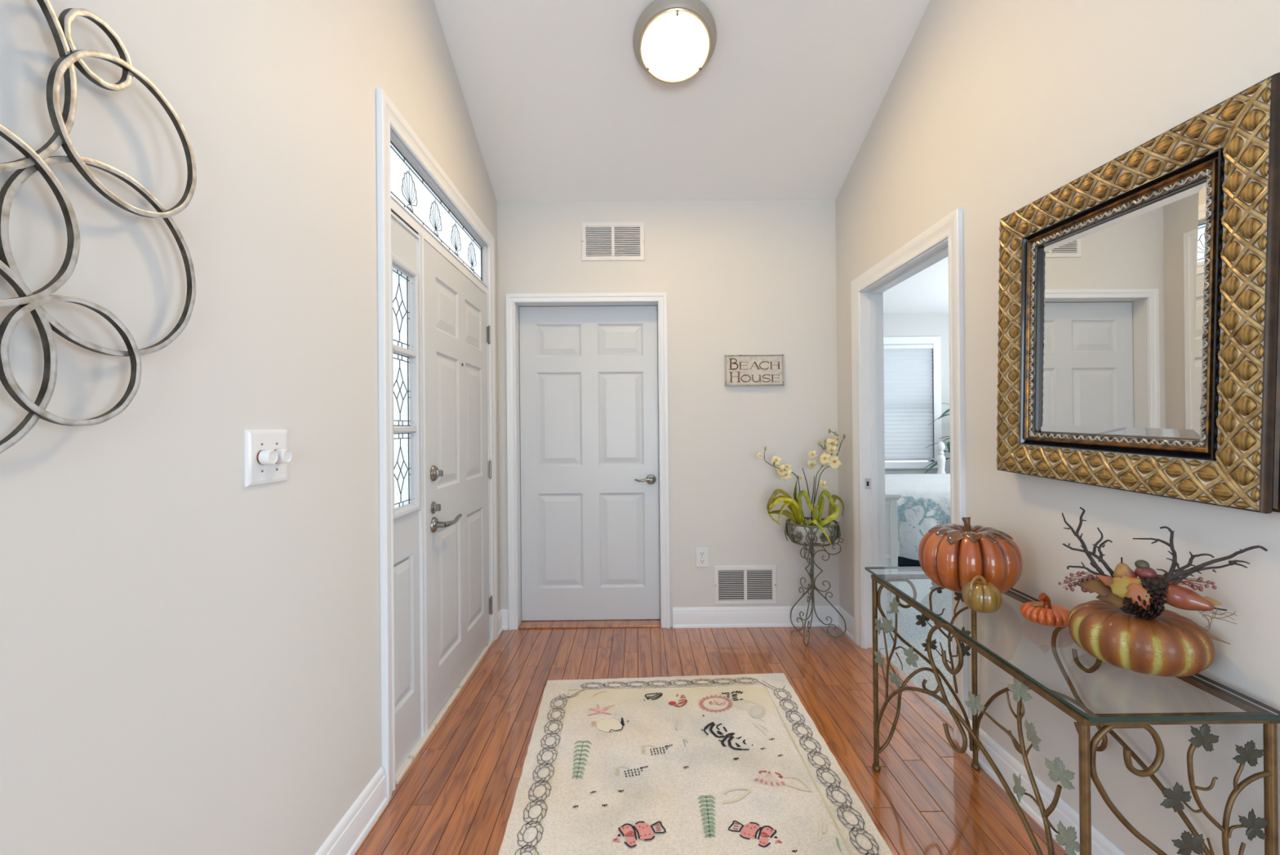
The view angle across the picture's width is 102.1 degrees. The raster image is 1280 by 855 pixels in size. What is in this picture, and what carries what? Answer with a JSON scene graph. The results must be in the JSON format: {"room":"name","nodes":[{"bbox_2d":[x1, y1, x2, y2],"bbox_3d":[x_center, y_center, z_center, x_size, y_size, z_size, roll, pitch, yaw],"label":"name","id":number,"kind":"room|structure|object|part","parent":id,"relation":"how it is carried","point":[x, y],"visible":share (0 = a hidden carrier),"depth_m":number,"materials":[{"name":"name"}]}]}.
{"room":"entrance hall","nodes":[
{"label":"entrance hall","id":0,"kind":"room"},
{"bbox_2d":[0,0,500,854],"bbox_3d":[-0.954,-0.879,1.896,0.120,4.300,2.999,-1,0,0],"label":"wall","id":1,"kind":"structure","parent":0,"point":[190,654],"depth_m":1.05,"materials":[{"name":"white paint"}]},
{"bbox_2d":[0,0,196,453],"bbox_3d":[-0.860,-0.403,0.652,0.043,0.929,0.681,-1,0,0],"label":"ring sculpture","id":2,"kind":"object","parent":1,"relation":"attached to","point":[39,160],"visible":1,"depth_m":0.76,"materials":[{"name":"silver metal"}]},
{"bbox_2d":[244,429,292,487],"bbox_3d":[-0.865,0.069,1.219,0.034,0.128,0.135,-1,0,0],"label":"dimmer switch","id":3,"kind":"object","parent":1,"relation":"attached to","point":[267,455],"visible":1,"depth_m":1.20,"materials":[{"name":"white plastic"}]},
{"bbox_3d":[-0.859,0.069,1.195,0.024,0.035,0.035,-1,0,0],"label":"knob","id":4,"kind":"part","parent":3,"relation":"part of","materials":[{"name":"white plastic"}]},
{"bbox_3d":[-0.860,0.069,1.244,0.024,0.035,0.035,-1,0,0],"label":"knob","id":5,"kind":"part","parent":3,"relation":"part of","materials":[{"name":"white plastic"}]},
{"bbox_2d":[315,766,388,854],"bbox_3d":[-0.859,1.206,1.071,0.022,0.124,1.357,-1,0,0],"label":"baseboard","id":6,"kind":"structure","parent":1,"relation":"attached to","point":[352,829],"depth_m":1.58,"materials":[{"name":"white paint"}]},
{"bbox_2d":[376,88,497,800],"bbox_3d":[-0.916,0.062,2.447,0.185,2.425,1.385,-1,0,0],"label":"door","id":7,"kind":"structure","parent":1,"relation":"in","point":[437,308],"depth_m":2.20,"materials":[{"name":"white paint"}]},
{"bbox_2d":[391,216,421,773],"bbox_3d":[-0.906,0.243,1.959,0.056,2.024,0.266,-1,0,0],"label":"sidelight","id":8,"kind":"object","parent":7,"relation":"on","point":[406,329],"depth_m":1.98,"materials":[{"name":"white glass"}]},
{"bbox_3d":[-0.931,-0.955,2.453,0.005,0.250,1.183,-1,0,0],"label":"pane","id":9,"kind":"part","parent":7,"relation":"part of","materials":[{"name":"clear glass"}]},
{"bbox_3d":[-0.932,1.265,2.450,0.132,0.018,1.223,-1,0,0],"label":"sill","id":10,"kind":"part","parent":7,"relation":"part of","materials":[{"name":"paint"}]},
{"bbox_3d":[-0.907,-0.550,2.422,0.011,0.200,0.254,-1,0,0],"label":"panel","id":11,"kind":"part","parent":7,"relation":"part of","materials":[{"name":"white paint"}]},
{"bbox_3d":[-0.855,0.419,2.293,0.071,0.066,0.192,-1,0,0],"label":"lever handle","id":12,"kind":"part","parent":7,"relation":"part of","materials":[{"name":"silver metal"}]},
{"bbox_3d":[-0.902,-0.032,2.420,0.011,0.577,0.254,-1,0,0],"label":"panel","id":13,"kind":"part","parent":7,"relation":"part of","materials":[{"name":"white paint"}]},
{"bbox_3d":[-0.895,0.752,2.419,0.011,0.573,0.254,-1,0,0],"label":"panel","id":14,"kind":"part","parent":7,"relation":"part of","materials":[{"name":"white paint"}]},
{"bbox_3d":[-0.909,-0.549,2.805,0.011,0.200,0.247,-1,0,0],"label":"panel","id":15,"kind":"part","parent":7,"relation":"part of","materials":[{"name":"white paint"}]},
{"bbox_3d":[-0.904,-0.031,2.804,0.011,0.577,0.247,-1,0,0],"label":"panel","id":16,"kind":"part","parent":7,"relation":"part of","materials":[{"name":"white paint"}]},
{"bbox_3d":[-0.897,0.753,2.802,0.011,0.573,0.247,-1,0,0],"label":"panel","id":17,"kind":"part","parent":7,"relation":"part of","materials":[{"name":"white paint"}]},
{"bbox_2d":[497,609,502,636],"bbox_3d":[-0.872,1.211,3.205,0.022,0.124,0.133,-1,0,0],"label":"baseboard","id":18,"kind":"structure","parent":1,"relation":"attached to","point":[500,615],"depth_m":3.21,"materials":[{"name":"white paint"}]},
{"bbox_2d":[497,200,839,626],"bbox_3d":[0.173,-0.886,3.342,2.151,4.300,0.120,-1,0,0],"label":"wall","id":19,"kind":"structure","parent":0,"point":[738,277],"depth_m":3.28,"materials":[{"name":"white paint"}]},
{"bbox_2d":[500,608,508,630],"bbox_3d":[-0.857,1.211,3.260,0.052,0.124,0.022,-1,0,0],"label":"baseboard","id":20,"kind":"structure","parent":19,"relation":"attached to","point":[504,612],"depth_m":3.26,"materials":[{"name":"white paint"}]},
{"bbox_2d":[505,292,670,630],"bbox_3d":[-0.329,0.211,3.341,1.019,2.116,0.171,-1,0,0],"label":"door","id":21,"kind":"structure","parent":19,"relation":"in","point":[587,405],"depth_m":3.37,"materials":[{"name":"white paint"}]},
{"bbox_3d":[-0.532,-0.567,3.380,0.265,0.181,0.011,-1,0,0],"label":"panel","id":22,"kind":"part","parent":21,"relation":"part of","materials":[{"name":"white paint"}]},
{"bbox_3d":[-0.527,-0.054,3.379,0.265,0.581,0.011,-1,0,0],"label":"panel","id":23,"kind":"part","parent":21,"relation":"part of","materials":[{"name":"white paint"}]},
{"bbox_3d":[-0.520,0.738,3.377,0.265,0.585,0.011,-1,0,0],"label":"panel","id":24,"kind":"part","parent":21,"relation":"part of","materials":[{"name":"white paint"}]},
{"bbox_3d":[-0.128,-0.571,3.382,0.265,0.181,0.011,-1,0,0],"label":"panel","id":25,"kind":"part","parent":21,"relation":"part of","materials":[{"name":"white paint"}]},
{"bbox_3d":[-0.124,-0.058,3.381,0.265,0.581,0.011,-1,0,0],"label":"panel","id":26,"kind":"part","parent":21,"relation":"part of","materials":[{"name":"white paint"}]},
{"bbox_3d":[-0.116,0.734,3.379,0.265,0.585,0.011,-1,0,0],"label":"panel","id":27,"kind":"part","parent":21,"relation":"part of","materials":[{"name":"white paint"}]},
{"bbox_3d":[0.020,0.337,3.325,0.111,0.025,0.021,-1,0,3],"label":"lever","id":28,"kind":"part","parent":21,"relation":"part of","materials":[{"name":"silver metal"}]},
{"bbox_2d":[581,221,644,261],"bbox_3d":[-0.171,-1.180,3.276,0.403,0.248,0.009,-1,0,0],"label":"air vent","id":29,"kind":"object","parent":19,"relation":"in","point":[600,241],"visible":1,"depth_m":3.27,"materials":[{"name":"white metal"}]},
{"bbox_2d":[695,547,708,567],"bbox_3d":[0.394,0.823,3.275,0.081,0.123,0.008,-1,0,0],"label":"outlet","id":30,"kind":"object","parent":19,"relation":"attached to","point":[701,553],"visible":1,"depth_m":3.27,"materials":[{"name":"white plastic"}]},
{"bbox_2d":[698,558,705,564],"bbox_3d":[0.394,0.848,3.273,0.040,0.033,0.003,-1,0,0],"label":"receptacle","id":31,"kind":"object","parent":30,"relation":"attached to","point":[701,561],"depth_m":3.27,"materials":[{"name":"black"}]},
{"bbox_2d":[698,551,705,555],"bbox_3d":[0.393,0.799,3.273,0.040,0.033,0.003,-1,0,0],"label":"receptacle","id":32,"kind":"object","parent":30,"relation":"attached to","point":[700,553],"depth_m":3.27,"materials":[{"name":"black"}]},
{"bbox_2d":[713,564,777,604],"bbox_3d":[0.668,0.998,3.276,0.401,0.248,0.009,-1,0,0],"label":"air vent","id":33,"kind":"object","parent":19,"relation":"in","point":[735,584],"visible":1,"depth_m":3.27,"materials":[{"name":"white metal"}]},
{"bbox_2d":[724,354,784,386],"bbox_3d":[0.722,-0.362,3.267,0.376,0.200,0.026,-1,0,0],"label":"wall sign","id":34,"kind":"object","parent":19,"relation":"attached to","point":[741,369],"visible":1,"depth_m":3.26,"materials":[{"name":"beige wood"}]},
{"bbox_2d":[672,604,839,627],"bbox_3d":[0.738,1.197,3.269,1.061,0.124,0.022,-1,0,0],"label":"baseboard","id":35,"kind":"structure","parent":19,"relation":"attached to","point":[766,615],"depth_m":3.27,"materials":[{"name":"white paint"}]},
{"bbox_2d":[433,0,929,201],"bbox_3d":[0.171,-2.096,1.845,2.151,1.314,2.879,-1,0,0],"label":"ceiling","id":36,"kind":"structure","parent":0,"point":[562,106],"depth_m":2.64,"materials":[{"name":"white paint"}]},
{"bbox_2d":[632,0,716,84],"bbox_3d":[0.160,-1.766,2.388,0.384,0.179,0.362,-1,0,0],"label":"ceiling light","id":37,"kind":"object","parent":36,"relation":"attached to","point":[673,40],"visible":1,"depth_m":2.32,"materials":[{"name":"white glass"}]},
{"bbox_2d":[640,11,709,81],"bbox_3d":[0.160,-1.737,2.371,0.314,0.112,0.294,-1,0,0],"label":"diffuser","id":38,"kind":"object","parent":37,"relation":"attached to","point":[675,45],"depth_m":2.34,"materials":[{"name":"white glass"}]},
{"bbox_2d":[354,564,1065,854],"bbox_3d":[0.529,1.286,1.300,9.450,0.060,10.600,-1,0,0],"label":"floor","id":39,"kind":"structure","parent":0,"point":[456,796],"depth_m":2.15,"materials":[{"name":"brown wood"}]},
{"bbox_2d":[518,617,661,628],"bbox_3d":[-0.319,1.264,3.342,0.905,0.013,0.144,-1,0,0],"label":"threshold","id":40,"kind":"object","parent":39,"relation":"on","point":[624,623],"visible":0.72,"depth_m":3.31,"materials":[{"name":"brown wood"}]},
{"bbox_2d":[498,672,893,854],"bbox_3d":[0.147,1.254,1.709,1.208,0.013,1.843,-1,0,0],"label":"area rug","id":41,"kind":"object","parent":39,"relation":"on","point":[728,764],"visible":1,"depth_m":1.85,"materials":[{"name":"fabric"}]},
{"bbox_2d":[698,694,733,711],"bbox_3d":[0.343,1.247,2.339,0.161,0.001,0.151,-1,0,0],"label":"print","id":42,"kind":"object","parent":41,"relation":"on","point":[703,700],"depth_m":2.34},
{"bbox_2d":[784,516,846,645],"bbox_3d":[1.047,0.907,3.095,0.354,0.694,0.336,-1,0,0],"label":"plant stand","id":43,"kind":"object","parent":39,"relation":"on","point":[835,528],"visible":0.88,"depth_m":3.07,"materials":[{"name":"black metal"}]},
{"bbox_3d":[0.989,1.104,3.178,0.008,0.301,0.188,0,0,-26],"label":"leg","id":44,"kind":"part","parent":43,"relation":"part of","materials":[{"name":"green metal"}]},
{"bbox_2d":[756,428,845,545],"bbox_3d":[0.998,0.341,3.042,0.533,0.664,0.304,0,0,-19],"label":"potted orchid","id":45,"kind":"object","parent":43,"relation":"on","point":[794,505],"visible":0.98,"depth_m":3.06,"materials":[{"name":"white plant"}]},
{"bbox_3d":[0.867,0.366,3.089,0.250,0.453,0.006,-1,0,0],"label":"stem","id":46,"kind":"part","parent":45,"relation":"part of","materials":[{"name":"green plant"}]},
{"bbox_3d":[0.993,0.339,3.090,0.048,0.196,0.006,-1,0,0],"label":"stem","id":47,"kind":"part","parent":45,"relation":"part of","materials":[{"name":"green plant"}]},
{"bbox_3d":[1.029,0.622,3.090,0.230,0.101,0.230,-1,0,0],"label":"pot","id":48,"kind":"part","parent":45,"relation":"part of","materials":[{"name":"white ceramic"}]},
{"bbox_3d":[1.038,0.442,3.105,0.025,0.298,0.006,-1,0,0],"label":"stem","id":49,"kind":"part","parent":45,"relation":"part of","materials":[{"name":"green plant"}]},
{"bbox_3d":[1.061,0.413,3.095,0.059,0.354,0.006,-1,0,0],"label":"stem","id":50,"kind":"part","parent":45,"relation":"part of","materials":[{"name":"green plant"}]},
{"bbox_3d":[1.074,0.339,3.055,0.100,0.223,0.006,-1,0,0],"label":"stem","id":51,"kind":"part","parent":45,"relation":"part of","materials":[{"name":"green plant"}]},
{"bbox_3d":[0.978,1.104,3.006,0.008,0.301,0.188,-1,0,34],"label":"leg","id":52,"kind":"part","parent":43,"relation":"part of","materials":[{"name":"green metal"}]},
{"bbox_3d":[1.031,0.851,3.089,0.026,0.360,0.026,-1,0,0],"label":"rod","id":53,"kind":"part","parent":43,"relation":"part of","materials":[{"name":"green metal"}]},
{"bbox_2d":[785,516,839,546],"bbox_3d":[1.030,0.622,3.091,0.311,0.124,0.311,-1,0,0],"label":"basket","id":54,"kind":"object","parent":43,"relation":"on","point":[835,528],"depth_m":2.98,"materials":[{"name":"black metal"}]},
{"bbox_3d":[1.132,1.102,3.082,0.188,0.301,0.008,-1,0,4],"label":"leg","id":55,"kind":"part","parent":43,"relation":"part of","materials":[{"name":"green metal"}]},
{"bbox_2d":[877,650,906,681],"bbox_3d":[1.307,1.250,2.708,0.046,0.009,0.343,-1,0,0],"label":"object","id":56,"kind":"object","parent":39,"relation":"on","point":[902,677],"depth_m":2.65,"materials":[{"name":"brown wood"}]},
{"bbox_2d":[884,489,902,612],"bbox_3d":[1.587,0.853,3.931,0.402,0.800,0.884,-1,0,0],"label":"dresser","id":57,"kind":"object","parent":39,"relation":"on","point":[891,497],"visible":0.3,"depth_m":3.51,"materials":[{"name":"white paint"}]},
{"bbox_3d":[1.568,0.507,3.516,0.258,0.050,0.012,-1,0,0],"label":"rail","id":58,"kind":"part","parent":57,"relation":"part of","materials":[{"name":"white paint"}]},
{"bbox_3d":[1.572,0.877,3.515,0.258,0.030,0.012,-1,0,0],"label":"rail","id":59,"kind":"part","parent":57,"relation":"part of","materials":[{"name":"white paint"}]},
{"bbox_3d":[1.574,1.167,3.514,0.258,0.050,0.012,-1,0,0],"label":"rail","id":60,"kind":"part","parent":57,"relation":"part of","materials":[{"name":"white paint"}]},
{"bbox_2d":[884,441,951,564],"bbox_3d":[2.584,0.709,5.260,1.976,1.075,1.656,-1,0,0],"label":"bed","id":61,"kind":"object","parent":39,"relation":"on","point":[925,502],"visible":0.26,"depth_m":4.53,"materials":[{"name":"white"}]},
{"bbox_2d":[897,522,902,547],"bbox_3d":[2.198,0.939,4.478,0.193,0.228,0.025,0,0,-18],"label":"print","id":62,"kind":"object","parent":61,"relation":"attached to","point":[900,525],"depth_m":4.52},
{"bbox_2d":[897,514,910,543],"bbox_3d":[2.222,0.881,4.492,0.258,0.257,0.033,0,0,-13],"label":"print","id":63,"kind":"object","parent":61,"relation":"attached to","point":[903,520],"depth_m":4.52,"materials":[{"name":"teal"}]},
{"bbox_2d":[897,503,915,527],"bbox_3d":[2.278,0.773,4.501,0.212,0.217,0.042,-1,0,0],"label":"print","id":64,"kind":"object","parent":61,"relation":"attached to","point":[905,512],"depth_m":4.51,"materials":[{"name":"teal"}]},
{"bbox_2d":[897,496,919,515],"bbox_3d":[2.341,0.686,4.511,0.191,0.163,0.035,-1,0,0],"label":"print","id":65,"kind":"object","parent":61,"relation":"attached to","point":[907,505],"depth_m":4.52,"materials":[{"name":"blue"}]},
{"bbox_2d":[917,497,942,524],"bbox_3d":[2.522,0.731,4.503,0.242,0.245,0.050,-1,0,0],"label":"print","id":66,"kind":"object","parent":61,"relation":"on","point":[929,508],"depth_m":4.51,"materials":[{"name":"teal"}]},
{"bbox_2d":[937,502,951,523],"bbox_3d":[2.687,0.769,4.512,0.182,0.218,0.010,-1,0,3],"label":"print","id":67,"kind":"object","parent":61,"relation":"attached to","point":[944,509],"depth_m":4.52,"materials":[{"name":"blue"}]},
{"bbox_2d":[906,680,953,729],"bbox_3d":[1.309,1.249,2.337,0.047,0.009,0.413,-1,0,0],"label":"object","id":68,"kind":"object","parent":39,"relation":"on","point":[940,712],"depth_m":2.31,"materials":[{"name":"brown wood"}]},
{"bbox_2d":[923,403,950,473],"bbox_3d":[3.847,0.440,6.220,0.824,1.593,0.651,-1,0,0],"label":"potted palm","id":69,"kind":"object","parent":39,"relation":"on","point":[948,410],"visible":0.15,"depth_m":6.27,"materials":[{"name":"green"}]},
{"bbox_2d":[864,566,1279,854],"bbox_3d":[1.046,0.890,1.479,0.401,0.723,0.982,-1,0,0],"label":"console table","id":70,"kind":"object","parent":39,"relation":"on","point":[1087,748],"visible":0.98,"depth_m":1.08,"materials":[{"name":"gold metal"}]},
{"bbox_3d":[0.864,0.899,1.898,0.018,0.687,0.017,-1,0,0],"label":"leg","id":71,"kind":"part","parent":70,"relation":"part of","materials":[{"name":"gold metal"}]},
{"bbox_3d":[0.861,0.791,1.754,0.010,0.345,0.182,-1,0,0],"label":"vine stem","id":72,"kind":"part","parent":70,"relation":"part of","materials":[{"name":"gold metal"}]},
{"bbox_3d":[1.139,0.783,1.897,0.179,0.381,0.009,-1,0,0],"label":"vine stem","id":73,"kind":"part","parent":70,"relation":"part of","materials":[{"name":"gold metal"}]},
{"bbox_2d":[918,516,1022,593],"bbox_3d":[1.076,0.410,1.695,0.288,0.236,0.288,-1,0,0],"label":"pumpkin","id":74,"kind":"object","parent":70,"relation":"on","point":[950,555],"visible":0.85,"depth_m":1.61,"materials":[{"name":"orange ceramic"}]},
{"bbox_3d":[1.075,0.326,1.696,0.040,0.067,0.038,-1,0,0],"label":"stem","id":75,"kind":"part","parent":74,"relation":"part of","materials":[{"name":"brown ceramic"}]},
{"bbox_3d":[1.229,0.896,1.900,0.018,0.687,0.017,-1,0,0],"label":"leg","id":76,"kind":"part","parent":70,"relation":"part of","materials":[{"name":"gold metal"}]},
{"bbox_2d":[961,574,1001,613],"bbox_3d":[1.002,0.485,1.517,0.095,0.104,0.095,-1,0,22],"label":"gourd","id":77,"kind":"object","parent":70,"relation":"on","point":[984,597],"visible":1,"depth_m":1.49,"materials":[{"name":"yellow ceramic"}]},
{"bbox_3d":[0.988,0.452,1.514,0.057,0.038,0.014,-1,0,-9],"label":"stem","id":78,"kind":"part","parent":77,"relation":"part of","materials":[{"name":"gold metal"}]},
{"bbox_3d":[0.864,0.791,1.177,0.011,0.361,0.262,-1,0,0],"label":"vine stem","id":79,"kind":"part","parent":70,"relation":"part of","materials":[{"name":"gold metal"}]},
{"bbox_2d":[1020,592,1071,626],"bbox_3d":[1.124,0.498,1.428,0.120,0.082,0.118,-1,0,0],"label":"pumpkin","id":80,"kind":"object","parent":70,"relation":"on","point":[1045,612],"visible":0.94,"depth_m":1.40,"materials":[{"name":"orange ceramic"}]},
{"bbox_3d":[1.122,0.481,1.428,0.033,0.049,0.030,-1,0,0],"label":"stem","id":81,"kind":"part","parent":80,"relation":"part of","materials":[{"name":"brown ceramic"}]},
{"bbox_3d":[1.051,0.545,1.480,0.383,0.035,0.982,-1,0,0],"label":"glass","id":82,"kind":"part","parent":70,"relation":"part of","materials":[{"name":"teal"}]},
{"bbox_3d":[1.046,0.558,1.455,0.383,0.036,0.908,-1,0,0],"label":"rail","id":83,"kind":"part","parent":70,"relation":"part of","materials":[{"name":"clear glass"}]},
{"bbox_3d":[0.870,0.908,1.008,0.018,0.664,0.017,-1,0,0],"label":"leg","id":84,"kind":"part","parent":70,"relation":"part of","materials":[{"name":"gold metal"}]},
{"bbox_2d":[1057,506,1267,676],"bbox_3d":[1.141,0.367,1.174,0.242,0.351,0.289,-1,0,11],"label":"centrepiece","id":85,"kind":"object","parent":70,"relation":"on","point":[1126,628],"visible":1,"depth_m":1.13,"materials":[{"name":"ceramic"}]},
{"bbox_3d":[1.145,0.796,1.007,0.179,0.368,0.009,-1,0,0],"label":"vine stem","id":86,"kind":"part","parent":70,"relation":"part of","materials":[{"name":"gold metal"}]},
{"bbox_3d":[1.234,0.905,1.010,0.018,0.664,0.017,-1,0,0],"label":"leg","id":87,"kind":"part","parent":70,"relation":"part of","materials":[{"name":"gold metal"}]},
{"bbox_2d":[883,256,948,313],"bbox_3d":[3.338,-1.514,3.693,3.954,0.100,6.140,-1,0,0],"label":"ceiling","id":88,"kind":"structure","parent":0,"point":[926,291],"depth_m":5.64,"materials":[{"name":"white paint"}]},
{"bbox_2d":[883,313,950,474],"bbox_3d":[3.333,-0.107,6.690,3.954,2.700,0.140,-1,0,0],"label":"wall","id":89,"kind":"structure","parent":0,"point":[895,325],"depth_m":6.62,"materials":[{"name":"white paint"}]},
{"bbox_2d":[883,336,945,469],"bbox_3d":[3.134,-0.311,6.644,1.490,1.690,0.150,-1,0,0],"label":"window","id":90,"kind":"structure","parent":89,"relation":"in","point":[935,340],"depth_m":6.60,"materials":[{"name":"white paint"}]},
{"bbox_2d":[883,344,934,460],"bbox_3d":[3.134,-0.315,6.621,1.244,1.480,0.036,-1,0,0],"label":"window shade","id":91,"kind":"object","parent":90,"relation":"attached to","point":[908,368],"visible":0.58,"depth_m":6.63,"materials":[{"name":"white fabric"}]},
{"bbox_3d":[3.127,-1.030,6.624,1.244,0.049,0.034,-1,0,0],"label":"head rail","id":92,"kind":"part","parent":91,"relation":"part of","materials":[{"name":"white paint"}]},
{"bbox_3d":[3.141,0.409,6.618,1.244,0.032,0.034,-1,0,0],"label":"rail","id":93,"kind":"part","parent":91,"relation":"part of","materials":[{"name":"white plastic"}]},
{"bbox_3d":[3.142,0.516,6.602,1.490,0.027,0.070,-1,0,0],"label":"sill","id":94,"kind":"part","parent":90,"relation":"part of","materials":[{"name":"white paint"}]},
{"bbox_2d":[835,0,1279,854],"bbox_3d":[1.317,-0.900,1.909,0.120,4.300,2.999,-1,0,0],"label":"wall","id":95,"kind":"structure","parent":0,"point":[990,108],"depth_m":1.53,"materials":[{"name":"white paint"}]},
{"bbox_2d":[837,604,854,642],"bbox_3d":[1.258,1.192,3.151,0.022,0.124,0.266,-1,0,0],"label":"baseboard","id":96,"kind":"structure","parent":95,"relation":"attached to","point":[850,620],"depth_m":3.13,"materials":[{"name":"white paint"}]},
{"bbox_2d":[850,208,968,747],"bbox_3d":[1.323,0.199,2.515,0.162,2.105,1.007,-1,0,0],"label":"door frame","id":97,"kind":"structure","parent":95,"relation":"in","point":[944,238],"depth_m":2.92,"materials":[{"name":"white paint"}]},
{"bbox_3d":[1.289,0.318,2.927,0.030,0.060,0.004,-1,0,0],"label":"strike plate","id":98,"kind":"part","parent":97,"relation":"part of","materials":[{"name":"grey metal"}]},
{"bbox_3d":[1.394,0.202,2.515,0.021,2.099,0.995,-1,0,0],"label":"casing","id":99,"kind":"part","parent":97,"relation":"part of","materials":[{"name":"white paint"}]},
{"bbox_2d":[964,717,1124,854],"bbox_3d":[1.269,1.187,1.206,0.022,0.124,1.603,-1,0,0],"label":"baseboard","id":100,"kind":"structure","parent":95,"relation":"attached to","point":[1007,765],"depth_m":1.67,"materials":[{"name":"white paint"}]},
{"bbox_2d":[995,72,1279,513],"bbox_3d":[1.232,-0.265,1.368,0.067,0.867,0.774,-1,0,0],"label":"wall mirror","id":101,"kind":"object","parent":95,"relation":"attached to","point":[1139,322],"visible":1,"depth_m":1.23,"materials":[{"name":"brown metal"}]},
{"bbox_2d":[1038,179,1206,439],"bbox_3d":[1.240,-0.265,1.368,0.002,0.585,0.493,-1,0,0],"label":"mirror glass","id":102,"kind":"object","parent":101,"relation":"attached to","point":[1121,295],"depth_m":1.31,"materials":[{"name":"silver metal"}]}
]}

